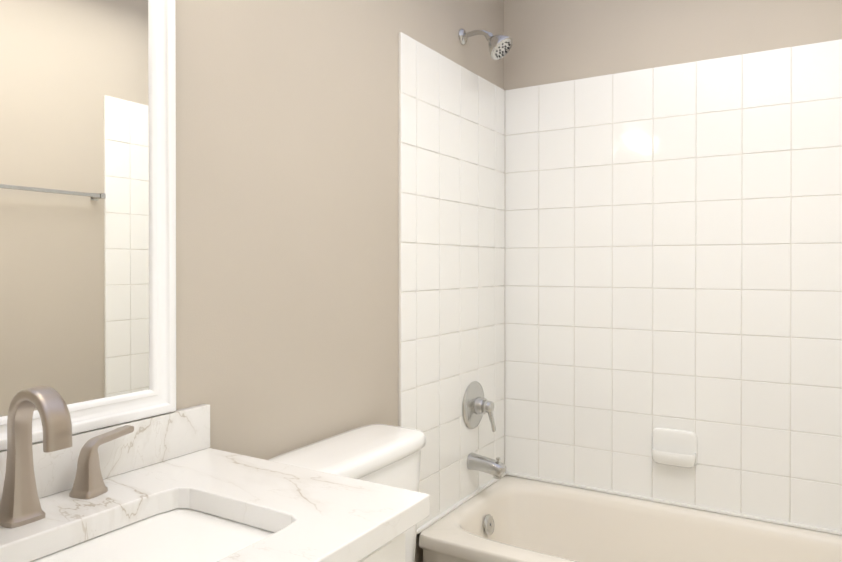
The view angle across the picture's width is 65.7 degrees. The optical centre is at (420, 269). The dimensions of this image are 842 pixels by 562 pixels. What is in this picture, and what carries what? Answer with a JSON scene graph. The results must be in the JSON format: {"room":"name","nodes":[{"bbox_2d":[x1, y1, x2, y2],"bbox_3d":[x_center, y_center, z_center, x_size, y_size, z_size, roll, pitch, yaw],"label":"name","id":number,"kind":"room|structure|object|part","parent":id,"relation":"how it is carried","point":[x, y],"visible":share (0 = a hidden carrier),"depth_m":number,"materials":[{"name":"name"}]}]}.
{"room":"bathroom","nodes":[
{"label":"bathroom","id":0,"kind":"room"},
{"bbox_2d":[175,0,841,561],"bbox_3d":[0.144,0.002,0.962,1.764,2.480,3.540,0,0,31],"label":"wall","id":1,"kind":"structure","parent":0,"point":[287,224],"depth_m":1.74,"materials":[{"name":"paint"}]},
{"bbox_2d":[0,0,175,450],"bbox_3d":[-0.667,-0.276,1.068,0.022,1.134,0.621,0,0,31],"label":"mirror","id":2,"kind":"object","parent":1,"relation":"attached to","point":[88,211],"visible":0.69,"depth_m":1.19,"materials":[{"name":"beige mirror"}]},
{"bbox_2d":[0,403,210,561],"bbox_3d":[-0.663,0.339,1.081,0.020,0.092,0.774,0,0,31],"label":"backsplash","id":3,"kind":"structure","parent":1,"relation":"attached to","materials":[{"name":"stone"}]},
{"bbox_2d":[462,381,495,431],"bbox_3d":[0.237,0.520,2.477,0.088,0.186,0.182,0,0,31],"label":"trim","id":4,"kind":"structure","parent":1,"relation":"attached to","point":[476,405],"depth_m":2.46,"materials":[{"name":"silver metal"}]},
{"bbox_3d":[0.258,0.553,2.464,0.038,0.119,0.048,0,0,31],"label":"valve trim lever","id":5,"kind":"part","parent":4,"relation":"part of","materials":[{"name":"silver metal"}]},
{"bbox_2d":[458,29,512,59],"bbox_3d":[0.239,-0.833,2.388,0.198,0.136,0.096,0,0,31],"label":"shower head","id":6,"kind":"object","parent":1,"relation":"attached to","point":[499,46],"visible":1,"depth_m":2.36},
{"bbox_3d":[0.205,-0.871,2.409,0.120,0.060,0.060,0,0,31],"label":"arm","id":7,"kind":"part","parent":6,"relation":"part of"},
{"bbox_2d":[398,32,841,534],"bbox_3d":[0.783,0.241,2.015,1.524,1.989,0.839,0,0,31],"label":"wall surround","id":8,"kind":"object","parent":1,"relation":"attached to","point":[601,278],"visible":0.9,"depth_m":2.37,"materials":[{"name":"white tile"}]},
{"bbox_2d":[467,453,505,478],"bbox_3d":[0.250,0.736,2.447,0.144,0.077,0.062,0,0,31],"label":"tub spout","id":9,"kind":"object","parent":8,"relation":"attached to","point":[496,468],"visible":1,"depth_m":2.43,"materials":[{"name":"silver metal"}]},
{"bbox_2d":[652,428,697,467],"bbox_3d":[0.921,0.651,2.379,0.157,0.128,0.053,0,0,31],"label":"soap dish","id":10,"kind":"object","parent":8,"relation":"attached to","point":[674,447],"visible":1,"depth_m":2.38,"materials":[{"name":"white ceramic"}]},
{"bbox_2d":[652,447,696,467],"bbox_3d":[0.919,0.688,2.377,0.153,0.052,0.048,0,0,31],"label":"tray","id":11,"kind":"object","parent":10,"relation":"on","point":[685,457],"depth_m":2.37,"materials":[{"name":"white ceramic"}]},
{"bbox_3d":[0.144,1.272,0.970,1.764,0.060,3.540,0,0,31],"label":"floor","id":12,"kind":"structure","parent":0,"visible":0},
{"bbox_2d":[0,386,429,561],"bbox_3d":[-0.428,0.709,0.940,0.570,1.066,0.774,0,0,31],"label":"bathroom vanity","id":13,"kind":"object","parent":12,"relation":"on","point":[171,487],"visible":1,"depth_m":1.07,"materials":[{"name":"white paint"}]},
{"bbox_2d":[0,446,429,561],"bbox_3d":[-0.428,0.405,0.938,0.570,0.038,0.774,0,0,31],"label":"countertop","id":14,"kind":"structure","parent":13,"relation":"on","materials":[{"name":"stone"}]},
{"bbox_2d":[0,386,72,528],"bbox_3d":[-0.583,0.281,0.984,0.141,0.210,0.056,0,0,31],"label":"faucet","id":15,"kind":"object","parent":14,"relation":"on","point":[20,507],"depth_m":0.99,"materials":[{"name":"silver metal"}]},
{"bbox_2d":[69,425,134,499],"bbox_3d":[-0.556,0.337,1.153,0.059,0.095,0.124,0,0,31],"label":"handle","id":16,"kind":"object","parent":14,"relation":"on","point":[89,484],"depth_m":1.12,"materials":[{"name":"silver metal"}]},
{"bbox_2d":[269,424,425,561],"bbox_3d":[0.035,0.843,1.536,0.736,0.792,0.504,0,0,31],"label":"toilet","id":17,"kind":"object","parent":12,"relation":"on","point":[386,454],"visible":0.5,"depth_m":1.67,"materials":[{"name":"white ceramic"}]},
{"bbox_3d":[-0.188,0.471,1.669,0.214,0.050,0.504,0,0,31],"label":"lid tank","id":18,"kind":"part","parent":17,"relation":"part of","materials":[{"name":"white ceramic"}]},
{"bbox_2d":[419,476,841,561],"bbox_3d":[0.807,1.051,2.058,1.498,0.370,0.722,0,0,31],"label":"bathtub","id":19,"kind":"object","parent":12,"relation":"on","point":[510,519],"visible":1,"depth_m":2.37,"materials":[{"name":"white ceramic"}]}
]}

